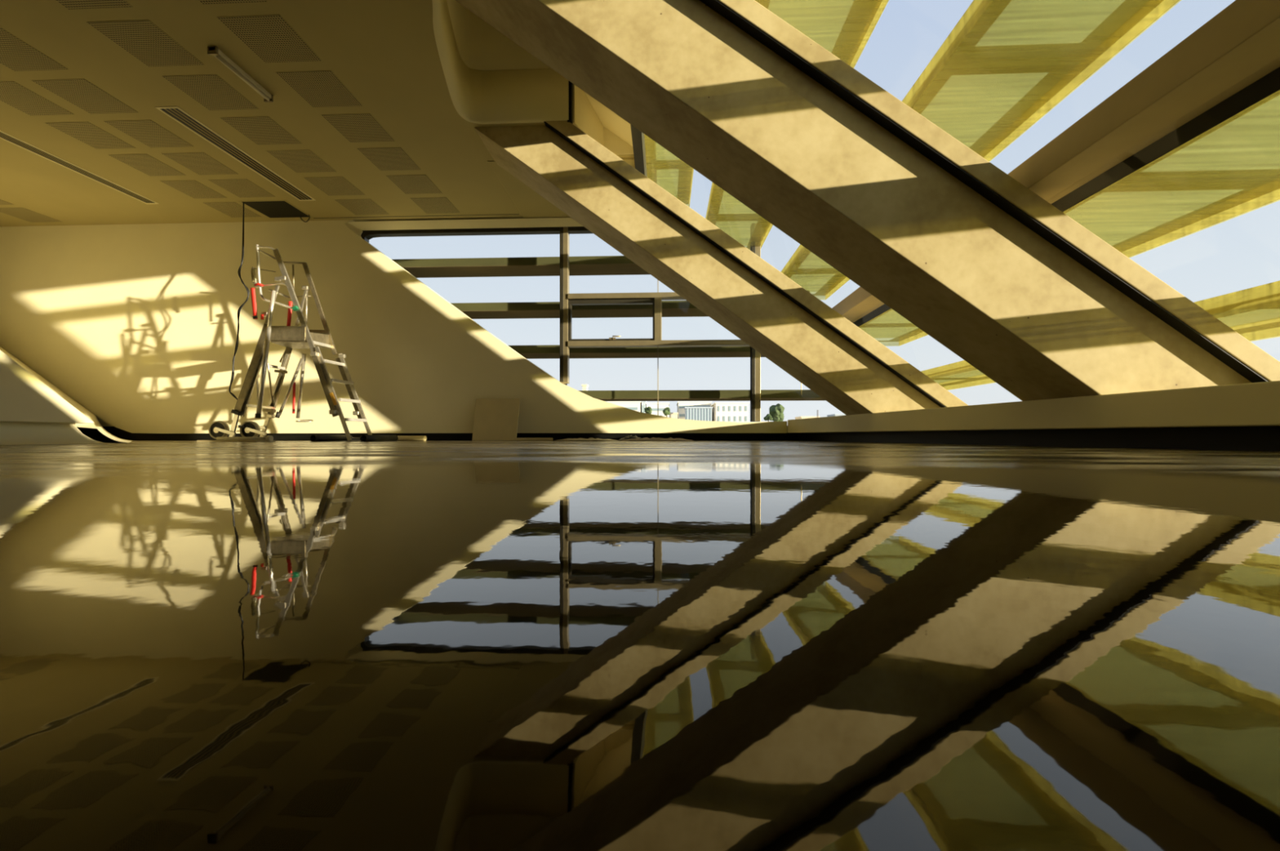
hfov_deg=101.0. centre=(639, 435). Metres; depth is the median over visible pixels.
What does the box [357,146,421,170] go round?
perforated panel
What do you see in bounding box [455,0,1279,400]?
concrete beam
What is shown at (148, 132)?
perforated panel
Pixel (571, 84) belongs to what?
trim
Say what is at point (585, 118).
wall
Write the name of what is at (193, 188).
perforated panel
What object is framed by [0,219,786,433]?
wall
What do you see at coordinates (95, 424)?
cove
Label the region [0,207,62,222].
perforated panel
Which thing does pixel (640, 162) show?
window
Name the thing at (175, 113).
ceiling vent
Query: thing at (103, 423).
baseboard
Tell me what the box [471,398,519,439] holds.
leaning board
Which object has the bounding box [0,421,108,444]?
baseboard
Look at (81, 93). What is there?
perforated panel
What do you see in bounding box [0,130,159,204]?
ceiling vent
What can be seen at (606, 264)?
louvres
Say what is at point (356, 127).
perforated panel
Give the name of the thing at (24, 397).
wall
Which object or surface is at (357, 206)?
perforated panel
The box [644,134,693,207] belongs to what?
louvres
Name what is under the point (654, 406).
building
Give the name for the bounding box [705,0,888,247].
louvres
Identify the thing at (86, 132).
perforated panel
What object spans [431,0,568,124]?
bulkhead
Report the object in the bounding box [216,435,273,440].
pole
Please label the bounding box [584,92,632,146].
wall
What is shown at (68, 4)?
perforated panel
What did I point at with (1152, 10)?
louvres
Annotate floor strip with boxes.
[196,440,275,441]
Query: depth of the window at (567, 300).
9.00 m
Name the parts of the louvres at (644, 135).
edge pane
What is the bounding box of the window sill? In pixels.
[787,380,1279,432]
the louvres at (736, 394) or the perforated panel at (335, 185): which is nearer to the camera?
the perforated panel at (335, 185)
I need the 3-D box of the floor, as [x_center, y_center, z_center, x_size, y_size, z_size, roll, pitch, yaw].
[-5.498,0.228,1.254,21.500,0.300,16.600,0,0,3]
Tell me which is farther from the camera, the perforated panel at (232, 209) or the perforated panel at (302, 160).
the perforated panel at (232, 209)
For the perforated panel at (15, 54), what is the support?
attached to the ceiling
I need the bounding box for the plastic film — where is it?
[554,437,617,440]
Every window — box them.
[360,222,809,421]
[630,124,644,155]
[633,149,647,177]
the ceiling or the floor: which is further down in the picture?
the floor
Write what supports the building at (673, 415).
on the ground
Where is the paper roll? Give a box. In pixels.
[396,435,426,440]
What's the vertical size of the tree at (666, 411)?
12.227 m
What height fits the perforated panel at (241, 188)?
0.016 m
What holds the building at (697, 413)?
on the ground
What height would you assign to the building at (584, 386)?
24.291 m
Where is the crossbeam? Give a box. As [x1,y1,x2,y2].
[831,0,1279,326]
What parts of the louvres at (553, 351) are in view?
edge pane, pane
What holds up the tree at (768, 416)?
on the ground
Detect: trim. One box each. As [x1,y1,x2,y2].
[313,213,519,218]
[345,217,582,238]
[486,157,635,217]
[567,80,573,124]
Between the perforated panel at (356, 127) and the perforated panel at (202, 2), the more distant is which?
the perforated panel at (356, 127)
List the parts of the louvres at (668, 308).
pane, edge pane, pane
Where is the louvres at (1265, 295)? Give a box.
[920,280,1279,390]
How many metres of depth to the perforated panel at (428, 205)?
8.46 m
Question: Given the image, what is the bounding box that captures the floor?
[0,440,1279,850]
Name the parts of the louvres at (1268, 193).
edge pane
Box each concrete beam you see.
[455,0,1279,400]
[473,120,968,414]
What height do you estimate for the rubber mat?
0.099 m
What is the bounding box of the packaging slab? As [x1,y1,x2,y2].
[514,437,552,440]
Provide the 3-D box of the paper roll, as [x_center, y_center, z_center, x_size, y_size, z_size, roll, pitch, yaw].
[-3.786,0.036,8.467,0.725,0.080,0.081,0,0,5]
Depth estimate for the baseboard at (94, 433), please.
9.03 m
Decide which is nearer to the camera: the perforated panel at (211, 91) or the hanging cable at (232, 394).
the perforated panel at (211, 91)
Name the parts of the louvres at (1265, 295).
edge pane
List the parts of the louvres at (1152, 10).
edge pane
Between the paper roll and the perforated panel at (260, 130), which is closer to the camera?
the perforated panel at (260, 130)
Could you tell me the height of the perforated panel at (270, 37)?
0.016 m
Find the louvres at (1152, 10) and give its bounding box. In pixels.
[781,0,1179,299]
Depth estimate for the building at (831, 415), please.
295.29 m
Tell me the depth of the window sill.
3.45 m
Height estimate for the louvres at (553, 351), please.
0.150 m
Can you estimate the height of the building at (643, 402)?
21.494 m
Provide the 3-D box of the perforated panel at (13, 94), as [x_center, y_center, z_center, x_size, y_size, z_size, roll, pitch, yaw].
[-6.786,-3.704,5.800,0.530,0.016,0.565,0,0,3]
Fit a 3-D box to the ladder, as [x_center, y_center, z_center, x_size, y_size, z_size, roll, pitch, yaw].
[-5.187,-1.348,7.997,2.126,2.854,1.173,0,0,3]
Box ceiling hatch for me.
[238,200,313,218]
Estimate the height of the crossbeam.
0.260 m
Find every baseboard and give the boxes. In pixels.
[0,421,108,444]
[76,425,798,440]
[95,415,112,426]
[798,426,1279,451]
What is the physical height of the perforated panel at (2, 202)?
0.016 m
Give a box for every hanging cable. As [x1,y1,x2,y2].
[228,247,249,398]
[229,201,248,399]
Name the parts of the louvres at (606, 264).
pane, edge pane, pane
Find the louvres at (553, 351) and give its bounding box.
[508,344,764,358]
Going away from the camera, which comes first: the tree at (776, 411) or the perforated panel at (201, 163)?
the perforated panel at (201, 163)
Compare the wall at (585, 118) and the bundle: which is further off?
the bundle
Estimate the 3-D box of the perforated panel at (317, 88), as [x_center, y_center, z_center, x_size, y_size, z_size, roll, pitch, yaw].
[-3.407,-3.704,5.645,0.575,0.016,0.565,0,0,3]
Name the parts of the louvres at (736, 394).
pane, edge pane, pane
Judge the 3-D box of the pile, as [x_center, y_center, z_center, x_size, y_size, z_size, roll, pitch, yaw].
[0.268,0.049,8.096,1.128,0.058,0.400,0,0,3]
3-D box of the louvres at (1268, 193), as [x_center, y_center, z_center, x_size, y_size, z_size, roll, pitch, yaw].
[3.642,-1.625,4.963,1.280,0.150,8.350,0,0,3]
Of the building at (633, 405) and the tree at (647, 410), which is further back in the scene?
the building at (633, 405)
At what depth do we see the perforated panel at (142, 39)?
4.96 m
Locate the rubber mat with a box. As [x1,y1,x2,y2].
[309,435,398,441]
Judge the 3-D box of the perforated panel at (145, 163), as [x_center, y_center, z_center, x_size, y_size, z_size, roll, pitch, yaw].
[-6.720,-3.704,7.219,0.530,0.016,0.565,0,0,3]
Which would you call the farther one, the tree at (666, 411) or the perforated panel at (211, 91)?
the tree at (666, 411)
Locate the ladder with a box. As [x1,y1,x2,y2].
[208,244,372,440]
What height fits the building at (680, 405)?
21.293 m
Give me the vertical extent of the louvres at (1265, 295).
0.150 m
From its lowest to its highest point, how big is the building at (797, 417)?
14.193 m
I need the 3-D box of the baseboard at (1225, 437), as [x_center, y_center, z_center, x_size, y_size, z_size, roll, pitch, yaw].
[3.493,0.008,0.645,0.001,0.160,16.394,0,0,-6]
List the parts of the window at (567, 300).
head frame, sash, handle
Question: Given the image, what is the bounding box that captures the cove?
[0,346,133,442]
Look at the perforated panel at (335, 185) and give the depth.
7.80 m
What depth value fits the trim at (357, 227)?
9.01 m
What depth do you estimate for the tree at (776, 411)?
147.22 m
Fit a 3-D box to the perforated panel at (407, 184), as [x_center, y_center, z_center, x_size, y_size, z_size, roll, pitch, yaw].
[-3.309,-3.704,7.773,0.575,0.016,0.565,0,0,3]
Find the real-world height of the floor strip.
0.020 m
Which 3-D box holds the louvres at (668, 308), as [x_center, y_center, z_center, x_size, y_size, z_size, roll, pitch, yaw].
[-3.145,-2.320,9.818,10.814,0.150,0.634,0,0,3]
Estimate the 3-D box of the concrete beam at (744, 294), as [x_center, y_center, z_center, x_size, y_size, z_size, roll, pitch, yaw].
[0.934,-2.408,6.579,5.861,4.290,0.930,0,0,3]
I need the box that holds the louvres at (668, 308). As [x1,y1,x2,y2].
[450,300,708,319]
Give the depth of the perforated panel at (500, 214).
8.88 m
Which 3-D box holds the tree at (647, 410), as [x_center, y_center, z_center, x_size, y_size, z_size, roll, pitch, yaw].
[2.139,-1.611,139.962,2.060,12.381,2.170,0,0,3]
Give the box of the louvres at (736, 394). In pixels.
[577,389,826,400]
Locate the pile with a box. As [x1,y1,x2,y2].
[621,437,693,440]
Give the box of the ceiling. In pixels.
[0,0,634,226]
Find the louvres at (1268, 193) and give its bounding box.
[857,89,1279,345]
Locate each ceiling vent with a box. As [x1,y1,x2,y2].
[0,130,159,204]
[155,106,315,200]
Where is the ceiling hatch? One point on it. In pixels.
(271, 209)
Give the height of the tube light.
0.078 m
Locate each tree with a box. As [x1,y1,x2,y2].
[644,406,652,413]
[662,407,670,417]
[763,413,773,421]
[768,403,784,421]
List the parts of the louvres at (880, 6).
edge pane, edge pane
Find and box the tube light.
[207,45,273,102]
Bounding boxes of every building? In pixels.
[581,383,588,390]
[607,400,641,412]
[640,400,646,413]
[645,402,669,417]
[669,412,678,417]
[676,400,711,418]
[684,406,712,421]
[711,401,749,422]
[795,416,820,418]
[826,413,844,416]
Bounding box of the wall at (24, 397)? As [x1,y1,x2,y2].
[0,350,93,422]
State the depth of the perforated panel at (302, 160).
7.11 m
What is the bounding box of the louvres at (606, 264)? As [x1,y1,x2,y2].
[391,255,649,277]
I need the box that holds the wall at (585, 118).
[573,84,633,155]
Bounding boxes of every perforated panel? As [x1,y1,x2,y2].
[0,26,68,71]
[0,80,73,115]
[0,199,13,204]
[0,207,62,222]
[32,78,137,114]
[44,121,134,149]
[55,0,132,9]
[86,19,203,66]
[103,120,192,147]
[109,153,186,176]
[160,179,226,198]
[161,152,238,174]
[162,74,257,110]
[198,0,267,4]
[203,201,262,217]
[208,178,275,197]
[217,14,321,62]
[220,116,302,144]
[266,149,336,173]
[275,71,362,107]
[303,176,365,195]
[321,113,395,142]
[334,199,388,214]
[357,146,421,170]
[386,174,442,194]
[410,197,460,213]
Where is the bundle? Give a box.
[617,434,644,440]
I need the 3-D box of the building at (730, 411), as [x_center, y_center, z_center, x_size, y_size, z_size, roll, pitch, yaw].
[43.656,-5.605,258.617,15.793,20.365,25.300,0,0,3]

